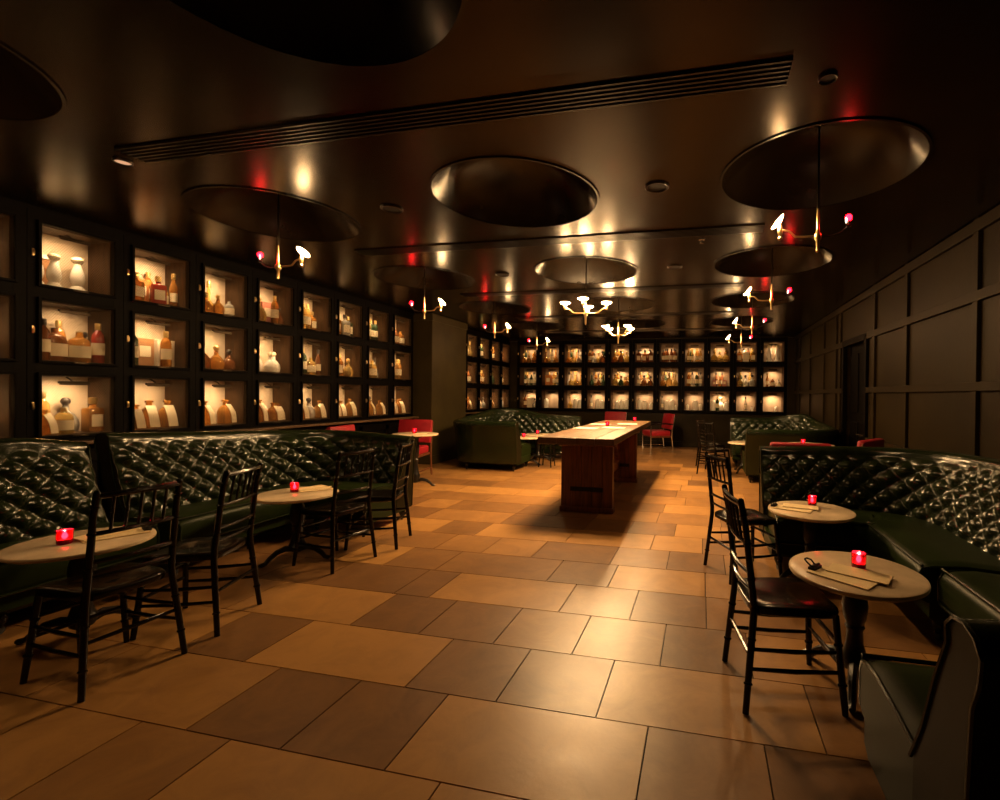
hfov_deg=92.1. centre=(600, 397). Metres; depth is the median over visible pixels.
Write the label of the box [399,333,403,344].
bottle
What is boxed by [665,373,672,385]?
bottle
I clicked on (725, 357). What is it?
bottle
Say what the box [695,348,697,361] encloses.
bottle
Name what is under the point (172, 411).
bottle
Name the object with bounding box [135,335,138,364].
bottle
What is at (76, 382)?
picture light
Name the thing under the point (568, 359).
bottle
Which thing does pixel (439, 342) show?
pillar
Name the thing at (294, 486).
votive candle
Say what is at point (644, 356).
bottle
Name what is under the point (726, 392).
display cabinet
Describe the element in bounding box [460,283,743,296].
ceiling vent
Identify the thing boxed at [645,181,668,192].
ceiling speaker
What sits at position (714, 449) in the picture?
spindle chair
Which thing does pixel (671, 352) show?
bottle
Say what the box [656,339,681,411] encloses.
display cabinet
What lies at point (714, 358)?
bottle
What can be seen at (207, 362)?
bottle
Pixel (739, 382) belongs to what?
bottle
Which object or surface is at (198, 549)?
spindle chair
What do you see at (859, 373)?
door
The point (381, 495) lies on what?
spindle chair
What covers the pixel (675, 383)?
bottle
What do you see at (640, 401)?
flask
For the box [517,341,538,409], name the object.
display cabinet
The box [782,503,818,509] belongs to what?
menu board
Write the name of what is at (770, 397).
display cabinet
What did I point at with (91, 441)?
trim
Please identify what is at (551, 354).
bottle
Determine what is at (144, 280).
gift box
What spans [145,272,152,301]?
bottle
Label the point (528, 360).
bottle
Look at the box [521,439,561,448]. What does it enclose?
seat cushion
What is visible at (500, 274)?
ceiling speaker
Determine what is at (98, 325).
bottle
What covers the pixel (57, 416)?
bottle
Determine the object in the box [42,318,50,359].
bottle
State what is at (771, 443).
chair
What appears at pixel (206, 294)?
bottle
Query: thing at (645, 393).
display cabinet
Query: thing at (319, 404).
bottle
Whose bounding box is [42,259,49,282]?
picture
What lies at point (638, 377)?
bottle
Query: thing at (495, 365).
display cabinet
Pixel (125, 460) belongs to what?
sofa
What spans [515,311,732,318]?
ceiling vent
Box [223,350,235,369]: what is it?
bottle
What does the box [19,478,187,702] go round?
spindle chair
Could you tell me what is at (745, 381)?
bottle
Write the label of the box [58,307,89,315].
picture light
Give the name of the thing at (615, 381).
bottle
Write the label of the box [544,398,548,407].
flask
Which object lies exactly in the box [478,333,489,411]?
display cabinet
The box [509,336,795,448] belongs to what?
wall
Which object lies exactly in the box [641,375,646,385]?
bottle
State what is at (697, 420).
spindle chair
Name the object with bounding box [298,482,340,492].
menu board
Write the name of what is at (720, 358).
bottle
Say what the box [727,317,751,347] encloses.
pendant lamp
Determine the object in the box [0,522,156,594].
seat cushion
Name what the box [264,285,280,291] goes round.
picture light
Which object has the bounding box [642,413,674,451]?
chair
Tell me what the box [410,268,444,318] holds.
pendant lamp
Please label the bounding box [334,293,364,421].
display cabinet
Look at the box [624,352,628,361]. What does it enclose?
bottle
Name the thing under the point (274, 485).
seat cushion
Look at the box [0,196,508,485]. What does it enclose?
wall
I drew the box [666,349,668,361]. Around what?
bottle
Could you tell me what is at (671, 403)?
flask
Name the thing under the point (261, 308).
bottle
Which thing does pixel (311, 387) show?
picture light
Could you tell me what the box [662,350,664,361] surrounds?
bottle
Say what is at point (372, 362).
bottle
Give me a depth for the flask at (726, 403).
11.92 m
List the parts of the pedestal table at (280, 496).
leg, leg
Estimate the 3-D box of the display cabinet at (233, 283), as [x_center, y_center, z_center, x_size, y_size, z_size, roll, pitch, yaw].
[-4.372,-0.585,5.354,0.349,1.885,0.636,1,0,12]
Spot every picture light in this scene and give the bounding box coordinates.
[57,377,89,384]
[58,235,90,245]
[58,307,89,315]
[145,256,169,265]
[145,379,169,386]
[146,318,169,326]
[212,327,231,333]
[212,381,230,387]
[213,273,231,280]
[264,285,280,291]
[306,384,319,388]
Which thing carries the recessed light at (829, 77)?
in the ceiling
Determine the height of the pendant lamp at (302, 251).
0.865 m
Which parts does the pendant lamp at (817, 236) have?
arm, stem, rod, arm, red bulb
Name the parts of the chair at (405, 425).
backrest, seat, seat frame, leg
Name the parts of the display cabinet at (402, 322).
door, door, door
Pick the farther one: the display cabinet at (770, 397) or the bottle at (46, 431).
the display cabinet at (770, 397)
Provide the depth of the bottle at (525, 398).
13.11 m
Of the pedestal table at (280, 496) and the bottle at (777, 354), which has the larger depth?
the bottle at (777, 354)
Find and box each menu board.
[74,528,138,540]
[81,523,156,542]
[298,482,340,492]
[299,485,327,490]
[767,500,812,512]
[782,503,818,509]
[804,557,878,590]
[825,563,893,584]
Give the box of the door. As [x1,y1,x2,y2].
[841,332,868,445]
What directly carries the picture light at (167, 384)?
attached to the display cabinet at (142, 319)
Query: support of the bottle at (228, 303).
in the display cabinet at (233, 283)
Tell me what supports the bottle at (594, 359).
in the display cabinet at (600, 392)
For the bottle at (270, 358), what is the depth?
5.93 m
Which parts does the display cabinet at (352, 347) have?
door, door, door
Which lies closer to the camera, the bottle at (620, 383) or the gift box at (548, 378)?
the bottle at (620, 383)
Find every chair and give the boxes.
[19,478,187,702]
[130,462,262,640]
[292,447,376,573]
[326,424,354,430]
[344,440,413,550]
[398,419,432,474]
[602,412,626,420]
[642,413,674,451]
[695,419,725,468]
[696,421,731,476]
[703,452,782,584]
[722,484,848,716]
[769,442,830,445]
[857,438,884,446]
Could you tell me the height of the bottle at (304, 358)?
0.358 m
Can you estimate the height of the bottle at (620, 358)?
0.308 m
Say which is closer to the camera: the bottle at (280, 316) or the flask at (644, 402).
the bottle at (280, 316)
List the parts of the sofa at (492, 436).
panel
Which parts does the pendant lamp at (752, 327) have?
stem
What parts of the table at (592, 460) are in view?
foot rail, rail, foot rail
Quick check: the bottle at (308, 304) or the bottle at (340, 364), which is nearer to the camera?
the bottle at (308, 304)
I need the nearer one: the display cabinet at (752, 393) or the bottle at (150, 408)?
the bottle at (150, 408)
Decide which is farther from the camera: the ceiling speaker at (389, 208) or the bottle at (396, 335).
the bottle at (396, 335)
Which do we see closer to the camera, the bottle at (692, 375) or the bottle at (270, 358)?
the bottle at (270, 358)
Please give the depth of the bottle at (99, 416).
4.22 m
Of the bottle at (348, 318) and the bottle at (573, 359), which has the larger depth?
the bottle at (573, 359)
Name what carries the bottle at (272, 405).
in the display cabinet at (277, 387)
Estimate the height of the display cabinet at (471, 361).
1.885 m
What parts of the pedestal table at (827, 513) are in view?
leg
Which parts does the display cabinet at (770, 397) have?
door, door, door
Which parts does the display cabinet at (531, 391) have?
door, door, door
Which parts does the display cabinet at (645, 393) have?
door, door, door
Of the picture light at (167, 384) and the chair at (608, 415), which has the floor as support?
the chair at (608, 415)
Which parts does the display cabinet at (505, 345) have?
door, door, door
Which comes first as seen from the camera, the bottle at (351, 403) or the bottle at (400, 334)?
the bottle at (351, 403)
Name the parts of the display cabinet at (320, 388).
door, door, door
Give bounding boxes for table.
[0,526,156,653]
[257,486,338,567]
[393,432,438,485]
[515,436,540,465]
[525,433,549,459]
[538,420,650,513]
[728,441,744,473]
[768,501,856,577]
[789,551,930,712]
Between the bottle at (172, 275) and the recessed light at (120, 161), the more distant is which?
the bottle at (172, 275)
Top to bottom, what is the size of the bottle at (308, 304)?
0.358 m
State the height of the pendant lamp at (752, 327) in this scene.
0.865 m
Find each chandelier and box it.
[560,257,610,324]
[603,297,632,343]
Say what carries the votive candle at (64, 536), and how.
on the pedestal table at (43, 549)
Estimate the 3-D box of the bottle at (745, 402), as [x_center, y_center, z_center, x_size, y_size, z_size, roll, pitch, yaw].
[3.660,0.149,11.907,0.069,0.359,0.068,1,0,0]
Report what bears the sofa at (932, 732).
on the floor
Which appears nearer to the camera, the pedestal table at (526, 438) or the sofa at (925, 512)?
the sofa at (925, 512)
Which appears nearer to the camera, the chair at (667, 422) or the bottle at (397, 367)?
the bottle at (397, 367)
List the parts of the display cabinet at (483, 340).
door, door, door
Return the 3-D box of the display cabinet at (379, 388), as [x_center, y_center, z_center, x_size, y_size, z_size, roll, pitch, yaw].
[-3.829,-0.599,7.857,0.349,1.885,0.636,1,0,12]
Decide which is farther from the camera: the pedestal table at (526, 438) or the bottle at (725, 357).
the bottle at (725, 357)
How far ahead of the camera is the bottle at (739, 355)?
11.93 m
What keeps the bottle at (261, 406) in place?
in the display cabinet at (277, 387)
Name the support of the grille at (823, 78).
attached to the recessed light at (829, 77)
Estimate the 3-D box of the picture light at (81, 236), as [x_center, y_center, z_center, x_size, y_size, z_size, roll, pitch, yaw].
[-4.599,-1.382,4.088,0.137,0.081,0.204,1,0,12]
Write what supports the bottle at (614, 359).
in the display cabinet at (615, 393)
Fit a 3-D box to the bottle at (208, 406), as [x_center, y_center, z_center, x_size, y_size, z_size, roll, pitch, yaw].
[-4.390,0.163,5.230,0.159,0.269,0.144,1,0,-1]
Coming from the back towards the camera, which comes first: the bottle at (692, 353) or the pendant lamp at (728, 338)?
the bottle at (692, 353)
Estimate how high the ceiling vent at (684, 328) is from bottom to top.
0.012 m
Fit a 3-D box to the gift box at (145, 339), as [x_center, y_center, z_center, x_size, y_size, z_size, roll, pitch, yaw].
[-4.575,-0.457,4.691,0.125,0.274,0.161,1,0,12]
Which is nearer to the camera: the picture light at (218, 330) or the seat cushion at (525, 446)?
the picture light at (218, 330)
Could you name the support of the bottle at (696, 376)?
in the display cabinet at (689, 394)
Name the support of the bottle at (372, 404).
in the display cabinet at (379, 388)
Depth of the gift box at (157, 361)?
4.80 m
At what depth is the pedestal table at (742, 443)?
8.17 m
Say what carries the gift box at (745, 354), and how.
in the display cabinet at (752, 393)
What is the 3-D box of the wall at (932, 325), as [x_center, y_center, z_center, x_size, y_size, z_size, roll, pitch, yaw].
[3.366,-0.373,4.916,0.157,3.500,14.240,1,0,12]
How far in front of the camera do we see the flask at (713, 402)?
12.03 m
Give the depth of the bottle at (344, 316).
7.20 m
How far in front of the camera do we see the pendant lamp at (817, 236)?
3.09 m
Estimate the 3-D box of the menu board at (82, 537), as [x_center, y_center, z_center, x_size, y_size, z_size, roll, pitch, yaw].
[-2.746,0.751,2.617,0.122,0.005,0.238,1,0,17]
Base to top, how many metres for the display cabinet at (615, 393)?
1.885 m
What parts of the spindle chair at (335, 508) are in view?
leg, seat, leg, leg, rail, rail, rail, rail, leg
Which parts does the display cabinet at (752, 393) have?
door, door, door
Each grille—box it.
[383,206,400,211]
[647,184,666,190]
[820,75,835,82]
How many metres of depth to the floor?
2.23 m
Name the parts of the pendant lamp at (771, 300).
stem, rod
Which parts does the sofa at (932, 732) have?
panel, backrest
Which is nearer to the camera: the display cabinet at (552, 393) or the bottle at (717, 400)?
the bottle at (717, 400)
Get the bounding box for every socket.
[299,254,303,266]
[777,224,782,240]
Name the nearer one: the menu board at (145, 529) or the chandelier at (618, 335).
the menu board at (145, 529)
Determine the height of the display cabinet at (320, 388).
1.885 m
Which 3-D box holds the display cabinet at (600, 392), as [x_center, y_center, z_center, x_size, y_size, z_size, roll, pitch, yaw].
[-0.089,-0.598,12.711,0.636,1.885,0.349,1,0,12]
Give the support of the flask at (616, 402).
in the display cabinet at (615, 393)
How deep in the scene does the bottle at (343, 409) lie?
7.22 m
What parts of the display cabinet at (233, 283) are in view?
door, door, door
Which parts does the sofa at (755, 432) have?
panel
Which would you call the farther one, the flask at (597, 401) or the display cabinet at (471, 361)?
the flask at (597, 401)
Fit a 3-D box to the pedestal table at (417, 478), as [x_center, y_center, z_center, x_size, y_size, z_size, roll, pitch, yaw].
[-2.616,0.876,6.662,0.620,0.750,0.620,1,0,-11]
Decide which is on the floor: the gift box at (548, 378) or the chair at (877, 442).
the chair at (877, 442)
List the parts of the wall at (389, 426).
panel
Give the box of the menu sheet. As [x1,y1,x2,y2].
[576,427,596,428]
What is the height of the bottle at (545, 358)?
0.384 m
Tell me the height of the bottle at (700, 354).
0.359 m
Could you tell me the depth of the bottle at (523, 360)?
13.06 m
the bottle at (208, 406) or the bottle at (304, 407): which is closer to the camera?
the bottle at (208, 406)
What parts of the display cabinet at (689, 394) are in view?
door, door, door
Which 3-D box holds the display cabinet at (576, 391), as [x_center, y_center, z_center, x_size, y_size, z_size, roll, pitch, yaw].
[-0.715,-0.605,12.847,0.636,1.885,0.349,1,0,12]
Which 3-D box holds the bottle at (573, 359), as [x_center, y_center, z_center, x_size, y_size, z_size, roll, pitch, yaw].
[-0.742,-1.152,12.798,0.135,0.376,0.138,1,0,11]
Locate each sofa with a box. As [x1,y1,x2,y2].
[0,438,158,633]
[94,430,416,573]
[453,408,581,470]
[730,414,838,482]
[759,445,999,639]
[859,568,999,799]
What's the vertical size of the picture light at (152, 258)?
0.081 m
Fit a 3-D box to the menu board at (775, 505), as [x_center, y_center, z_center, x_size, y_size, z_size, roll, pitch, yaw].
[1.359,0.775,3.401,0.306,0.043,0.135,1,1,34]
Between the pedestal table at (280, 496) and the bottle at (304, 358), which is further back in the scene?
the bottle at (304, 358)
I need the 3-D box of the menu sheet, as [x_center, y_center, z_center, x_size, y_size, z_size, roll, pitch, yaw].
[-0.186,0.397,6.234,0.300,0.004,0.220,1,0,16]
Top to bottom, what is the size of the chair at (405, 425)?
0.892 m
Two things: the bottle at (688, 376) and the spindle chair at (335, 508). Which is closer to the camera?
the spindle chair at (335, 508)
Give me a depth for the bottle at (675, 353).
12.23 m
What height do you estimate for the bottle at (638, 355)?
0.327 m
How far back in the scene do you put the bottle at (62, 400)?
4.15 m
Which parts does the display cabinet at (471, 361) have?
door, door, door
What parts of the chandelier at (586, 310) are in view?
stem, rod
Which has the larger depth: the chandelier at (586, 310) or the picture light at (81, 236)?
the chandelier at (586, 310)
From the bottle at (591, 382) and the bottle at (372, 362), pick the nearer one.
the bottle at (372, 362)
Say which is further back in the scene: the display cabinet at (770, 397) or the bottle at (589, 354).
the bottle at (589, 354)
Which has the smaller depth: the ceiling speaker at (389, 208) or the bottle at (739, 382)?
the ceiling speaker at (389, 208)
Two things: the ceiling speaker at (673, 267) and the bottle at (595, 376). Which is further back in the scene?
the bottle at (595, 376)
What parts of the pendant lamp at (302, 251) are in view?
stem, rod, arm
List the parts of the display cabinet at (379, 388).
door, door, door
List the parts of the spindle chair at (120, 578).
leg, leg, seat, leg, rail, rail, rail, rail, leg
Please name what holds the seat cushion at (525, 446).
on the sofa at (492, 436)
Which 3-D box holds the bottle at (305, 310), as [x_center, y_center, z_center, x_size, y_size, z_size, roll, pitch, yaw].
[-4.088,-1.128,6.489,0.088,0.358,0.089,1,0,8]
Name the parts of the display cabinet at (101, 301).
door, door, door, name plate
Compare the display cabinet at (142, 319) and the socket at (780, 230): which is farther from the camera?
the display cabinet at (142, 319)
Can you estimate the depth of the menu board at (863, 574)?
2.13 m
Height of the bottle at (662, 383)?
0.374 m
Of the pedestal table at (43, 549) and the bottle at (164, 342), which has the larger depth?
the bottle at (164, 342)
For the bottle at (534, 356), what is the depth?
13.02 m
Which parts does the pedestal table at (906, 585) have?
leg, leg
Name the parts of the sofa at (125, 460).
panel, backrest, panel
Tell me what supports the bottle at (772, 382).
in the display cabinet at (770, 397)
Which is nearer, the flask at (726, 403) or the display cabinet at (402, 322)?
the display cabinet at (402, 322)
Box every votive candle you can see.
[55,528,73,544]
[290,482,298,491]
[807,495,816,505]
[851,550,866,568]
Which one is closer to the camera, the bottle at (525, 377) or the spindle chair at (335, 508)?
the spindle chair at (335, 508)
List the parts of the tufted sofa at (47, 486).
backrest, panel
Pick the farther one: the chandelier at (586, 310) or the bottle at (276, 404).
the bottle at (276, 404)
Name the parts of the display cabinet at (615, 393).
door, door, door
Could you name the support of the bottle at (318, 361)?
in the display cabinet at (320, 388)
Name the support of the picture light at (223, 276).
attached to the display cabinet at (233, 283)
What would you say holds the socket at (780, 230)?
attached to the pendant lamp at (817, 236)
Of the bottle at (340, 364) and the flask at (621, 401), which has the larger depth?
the flask at (621, 401)
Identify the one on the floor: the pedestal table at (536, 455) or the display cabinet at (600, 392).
the pedestal table at (536, 455)
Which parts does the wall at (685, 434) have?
rail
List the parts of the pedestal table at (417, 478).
leg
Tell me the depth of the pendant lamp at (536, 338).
10.23 m
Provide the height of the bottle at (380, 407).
0.251 m
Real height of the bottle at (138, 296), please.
0.276 m
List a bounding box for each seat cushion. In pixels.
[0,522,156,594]
[128,491,291,546]
[258,481,396,512]
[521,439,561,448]
[521,442,530,456]
[734,445,740,453]
[768,509,999,603]
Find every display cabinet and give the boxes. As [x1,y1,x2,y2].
[0,200,26,437]
[26,207,122,440]
[123,234,195,431]
[195,254,251,430]
[252,270,296,427]
[297,283,333,424]
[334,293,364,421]
[364,301,390,419]
[390,309,412,417]
[466,330,477,411]
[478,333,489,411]
[490,336,500,408]
[500,339,509,407]
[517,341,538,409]
[539,341,561,409]
[561,340,584,410]
[584,340,607,410]
[608,340,631,411]
[632,339,656,411]
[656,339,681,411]
[681,339,706,412]
[707,338,733,412]
[733,338,759,413]
[759,337,787,413]
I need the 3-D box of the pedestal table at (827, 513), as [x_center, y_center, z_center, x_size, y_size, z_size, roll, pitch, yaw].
[1.506,1.059,3.388,0.580,0.520,0.580,1,0,-8]
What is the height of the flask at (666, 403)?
0.252 m
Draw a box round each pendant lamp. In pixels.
[257,194,309,278]
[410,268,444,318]
[484,303,510,337]
[528,338,549,349]
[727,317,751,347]
[733,293,765,333]
[745,247,790,309]
[772,125,851,251]
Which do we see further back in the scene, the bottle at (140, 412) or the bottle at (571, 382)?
the bottle at (571, 382)
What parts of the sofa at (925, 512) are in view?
panel, backrest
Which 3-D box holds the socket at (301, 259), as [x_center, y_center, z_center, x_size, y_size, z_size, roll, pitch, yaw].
[-2.509,-1.149,3.957,0.036,0.105,0.036,1,0,12]
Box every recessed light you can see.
[112,157,133,166]
[818,71,837,85]
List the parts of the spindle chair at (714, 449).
leg, leg, seat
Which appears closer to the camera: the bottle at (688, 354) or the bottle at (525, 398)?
the bottle at (688, 354)
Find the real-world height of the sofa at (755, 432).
0.991 m
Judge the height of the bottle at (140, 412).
0.241 m
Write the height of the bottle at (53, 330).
0.284 m
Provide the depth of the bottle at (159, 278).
4.72 m
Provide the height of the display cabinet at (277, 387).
1.885 m
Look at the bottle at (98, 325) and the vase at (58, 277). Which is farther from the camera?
the bottle at (98, 325)
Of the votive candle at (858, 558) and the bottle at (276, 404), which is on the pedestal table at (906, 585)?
the votive candle at (858, 558)
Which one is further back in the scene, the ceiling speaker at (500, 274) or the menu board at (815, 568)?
the ceiling speaker at (500, 274)
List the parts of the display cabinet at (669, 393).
door, door, door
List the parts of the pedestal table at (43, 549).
leg, leg, leg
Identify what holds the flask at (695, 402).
in the display cabinet at (689, 394)
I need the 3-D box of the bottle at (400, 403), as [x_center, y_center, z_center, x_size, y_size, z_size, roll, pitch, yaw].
[-3.636,0.143,8.546,0.160,0.272,0.141,1,1,29]
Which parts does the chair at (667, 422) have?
seat, seat frame, armrest, backrest, leg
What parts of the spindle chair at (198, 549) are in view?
leg, leg, seat, leg, rail, rail, rail, rail, leg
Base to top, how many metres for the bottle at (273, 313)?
0.354 m
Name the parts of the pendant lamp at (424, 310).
stem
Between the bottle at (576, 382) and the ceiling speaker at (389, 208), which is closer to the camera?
the ceiling speaker at (389, 208)
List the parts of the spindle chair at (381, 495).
leg, leg, seat, leg, rail, leg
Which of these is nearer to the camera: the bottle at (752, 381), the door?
the door
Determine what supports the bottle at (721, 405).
in the display cabinet at (726, 392)
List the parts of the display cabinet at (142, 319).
door, door, door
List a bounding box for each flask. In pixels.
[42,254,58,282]
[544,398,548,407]
[573,398,577,407]
[595,399,599,408]
[600,401,603,408]
[615,401,618,408]
[619,399,623,408]
[624,399,628,408]
[637,399,642,408]
[643,401,646,408]
[664,400,668,409]
[669,400,673,409]
[693,400,697,409]
[711,400,715,410]
[724,401,728,410]
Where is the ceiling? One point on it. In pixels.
(524, 140)
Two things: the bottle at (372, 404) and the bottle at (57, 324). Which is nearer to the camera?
the bottle at (57, 324)
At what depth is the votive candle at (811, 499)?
3.48 m
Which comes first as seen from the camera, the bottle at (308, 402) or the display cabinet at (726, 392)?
the bottle at (308, 402)
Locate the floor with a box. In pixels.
[0,446,950,799]
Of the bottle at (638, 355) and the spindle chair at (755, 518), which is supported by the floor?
the spindle chair at (755, 518)
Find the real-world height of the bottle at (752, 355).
0.320 m
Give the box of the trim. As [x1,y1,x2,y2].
[77,411,482,443]
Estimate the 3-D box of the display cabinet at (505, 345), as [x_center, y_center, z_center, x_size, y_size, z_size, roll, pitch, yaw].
[-2.736,-0.627,12.890,0.349,1.885,0.636,1,0,12]
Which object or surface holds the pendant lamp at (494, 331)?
hanging from the ceiling
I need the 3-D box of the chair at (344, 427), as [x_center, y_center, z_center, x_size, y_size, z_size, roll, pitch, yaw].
[-3.086,0.806,6.093,0.633,0.892,0.574,1,0,2]
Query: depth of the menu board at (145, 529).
2.63 m
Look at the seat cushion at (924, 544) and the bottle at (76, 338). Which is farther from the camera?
the bottle at (76, 338)
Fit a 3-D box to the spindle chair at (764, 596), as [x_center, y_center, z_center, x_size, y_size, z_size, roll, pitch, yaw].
[0.809,0.876,2.160,0.474,0.896,0.416,1,0,2]
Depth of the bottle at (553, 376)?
12.94 m
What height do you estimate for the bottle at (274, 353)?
0.270 m
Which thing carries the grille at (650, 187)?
attached to the ceiling speaker at (654, 186)
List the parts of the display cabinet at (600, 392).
door, door, door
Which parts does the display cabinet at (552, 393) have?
door, door, door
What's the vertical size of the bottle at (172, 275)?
0.352 m
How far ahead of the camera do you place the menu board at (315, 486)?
3.91 m
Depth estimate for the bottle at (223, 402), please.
5.43 m
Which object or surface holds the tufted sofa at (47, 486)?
on the floor
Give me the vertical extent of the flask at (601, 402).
0.219 m
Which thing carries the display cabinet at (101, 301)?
attached to the wall at (389, 426)
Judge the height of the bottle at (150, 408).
0.280 m
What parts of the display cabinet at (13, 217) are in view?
door, door, door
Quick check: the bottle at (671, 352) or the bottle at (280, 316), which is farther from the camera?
the bottle at (671, 352)
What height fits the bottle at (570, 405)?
0.384 m
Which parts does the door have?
panel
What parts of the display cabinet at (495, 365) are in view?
door, door, door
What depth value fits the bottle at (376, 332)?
7.95 m
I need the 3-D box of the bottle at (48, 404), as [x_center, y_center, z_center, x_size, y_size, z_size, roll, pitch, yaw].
[-4.724,0.125,3.994,0.088,0.358,0.089,1,0,4]
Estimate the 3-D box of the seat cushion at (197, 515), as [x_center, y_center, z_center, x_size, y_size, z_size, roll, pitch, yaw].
[-3.083,0.940,3.821,0.476,0.217,0.949,1,0,12]
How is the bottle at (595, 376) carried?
in the display cabinet at (600, 392)
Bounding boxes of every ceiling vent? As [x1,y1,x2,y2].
[114,57,792,162]
[354,224,764,255]
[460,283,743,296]
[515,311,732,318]
[550,328,726,332]
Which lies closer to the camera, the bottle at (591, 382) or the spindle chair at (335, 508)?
the spindle chair at (335, 508)
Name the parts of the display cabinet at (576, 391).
door, door, door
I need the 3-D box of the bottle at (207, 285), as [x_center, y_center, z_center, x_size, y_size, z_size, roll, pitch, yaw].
[-4.446,-1.136,5.350,0.142,0.384,0.142,1,0,24]
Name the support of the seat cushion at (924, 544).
on the sofa at (925, 512)
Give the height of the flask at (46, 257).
0.295 m
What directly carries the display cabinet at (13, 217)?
attached to the wall at (389, 426)
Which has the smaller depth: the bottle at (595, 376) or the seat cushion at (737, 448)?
the seat cushion at (737, 448)
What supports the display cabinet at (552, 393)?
attached to the wall at (685, 434)
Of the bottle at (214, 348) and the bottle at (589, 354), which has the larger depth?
the bottle at (589, 354)
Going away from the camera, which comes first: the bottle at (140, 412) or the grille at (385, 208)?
the grille at (385, 208)
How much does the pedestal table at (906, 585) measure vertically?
0.520 m
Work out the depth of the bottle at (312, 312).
6.68 m
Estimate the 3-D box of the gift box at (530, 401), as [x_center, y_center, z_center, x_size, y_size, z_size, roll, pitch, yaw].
[-1.962,0.124,13.167,0.161,0.274,0.125,1,0,12]
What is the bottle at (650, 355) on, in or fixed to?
in the display cabinet at (645, 393)
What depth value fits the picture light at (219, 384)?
5.34 m
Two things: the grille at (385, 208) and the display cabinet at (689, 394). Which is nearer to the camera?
the grille at (385, 208)
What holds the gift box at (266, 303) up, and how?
in the display cabinet at (277, 387)
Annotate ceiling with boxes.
[0,0,999,339]
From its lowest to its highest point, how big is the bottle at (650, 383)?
0.254 m
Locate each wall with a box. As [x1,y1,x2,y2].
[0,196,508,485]
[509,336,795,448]
[794,205,999,458]
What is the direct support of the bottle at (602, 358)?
in the display cabinet at (600, 392)
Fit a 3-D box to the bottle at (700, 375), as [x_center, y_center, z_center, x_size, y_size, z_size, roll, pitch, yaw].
[2.568,-0.483,12.137,0.089,0.358,0.088,1,1,29]
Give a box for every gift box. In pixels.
[137,337,153,365]
[138,278,148,301]
[154,340,174,366]
[260,301,270,321]
[527,398,533,406]
[545,375,551,384]
[743,352,748,361]
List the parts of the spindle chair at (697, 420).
leg, leg, seat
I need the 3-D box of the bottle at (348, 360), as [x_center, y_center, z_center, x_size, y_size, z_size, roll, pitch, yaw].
[-3.926,-0.474,7.333,0.155,0.280,0.152,1,0,21]
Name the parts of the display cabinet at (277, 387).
door, door, door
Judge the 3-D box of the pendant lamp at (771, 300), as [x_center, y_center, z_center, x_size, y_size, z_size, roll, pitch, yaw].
[1.847,-1.404,5.209,0.495,0.865,0.110,1,0,12]
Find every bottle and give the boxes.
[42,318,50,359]
[42,392,50,413]
[42,409,58,434]
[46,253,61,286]
[51,327,67,360]
[54,407,73,433]
[55,320,65,336]
[57,397,79,431]
[68,331,90,361]
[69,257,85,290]
[81,397,103,431]
[91,323,104,362]
[135,272,144,300]
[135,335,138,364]
[135,404,145,428]
[142,400,160,427]
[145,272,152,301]
[150,276,166,304]
[158,400,177,426]
[160,331,171,366]
[169,274,177,306]
[205,292,212,311]
[205,354,210,368]
[205,401,215,424]
[206,281,212,303]
[209,346,224,368]
[212,295,224,313]
[217,399,236,423]
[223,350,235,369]
[224,301,233,315]
[259,400,267,421]
[260,298,266,320]
[263,352,276,371]
[267,402,281,420]
[271,296,278,323]
[272,352,280,371]
[275,403,284,420]
[279,308,283,324]
[303,348,306,373]
[303,400,309,418]
[304,304,306,327]
[306,304,310,328]
[306,399,314,418]
[307,357,315,373]
[311,312,316,329]
[314,401,326,417]
[315,350,320,374]
[339,355,342,375]
[339,401,346,416]
[341,315,349,335]
[343,359,353,375]
[345,398,356,415]
[347,317,352,335]
[369,360,376,377]
[369,400,375,414]
[373,321,377,339]
[375,400,385,414]
[395,330,398,343]
[395,359,399,378]
[396,398,405,413]
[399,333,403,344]
[521,354,525,362]
[524,372,526,384]
[524,394,526,406]
[526,354,531,362]
[532,351,535,361]
[544,349,548,361]
[550,350,553,361]
[552,372,555,384]
[566,349,570,361]
[568,394,572,407]
[569,371,573,384]
[571,349,575,361]
[574,371,578,384]
[588,350,590,361]
[589,372,593,384]
[591,353,596,361]
[594,372,596,384]
[599,351,604,361]
[612,352,617,361]
[612,374,617,385]
[618,351,623,361]
[618,376,623,385]
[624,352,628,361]
[636,350,641,361]
[637,373,639,385]
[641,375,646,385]
[642,350,647,361]
[647,376,652,385]
[648,350,652,361]
[660,372,664,385]
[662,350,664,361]
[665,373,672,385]
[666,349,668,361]
[670,349,672,361]
[673,371,677,385]
[674,350,676,361]
[687,348,689,361]
[687,372,689,385]
[691,348,693,361]
[691,372,693,385]
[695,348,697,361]
[695,372,697,385]
[699,348,701,361]
[699,372,701,385]
[711,349,717,361]
[715,397,718,410]
[717,351,722,361]
[719,397,723,410]
[723,350,728,361]
[736,375,742,385]
[737,349,742,361]
[743,375,748,385]
[744,397,746,410]
[749,374,755,385]
[750,349,755,361]
[766,345,771,360]
[770,379,774,386]
[774,345,779,360]
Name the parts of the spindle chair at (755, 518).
leg, rail, rail, rail, rail, leg, seat, leg, leg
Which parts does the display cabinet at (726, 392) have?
door, door, door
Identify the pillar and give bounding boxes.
[413,313,467,463]
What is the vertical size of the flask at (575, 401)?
0.265 m
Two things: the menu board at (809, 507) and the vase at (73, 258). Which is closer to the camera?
the menu board at (809, 507)
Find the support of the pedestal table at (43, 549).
on the floor
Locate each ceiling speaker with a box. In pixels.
[380,204,402,213]
[495,272,508,276]
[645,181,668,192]
[667,264,681,269]
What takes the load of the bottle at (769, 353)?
in the display cabinet at (770, 397)
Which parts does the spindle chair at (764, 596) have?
leg, rail, rail, rail, rail, leg, seat, leg, leg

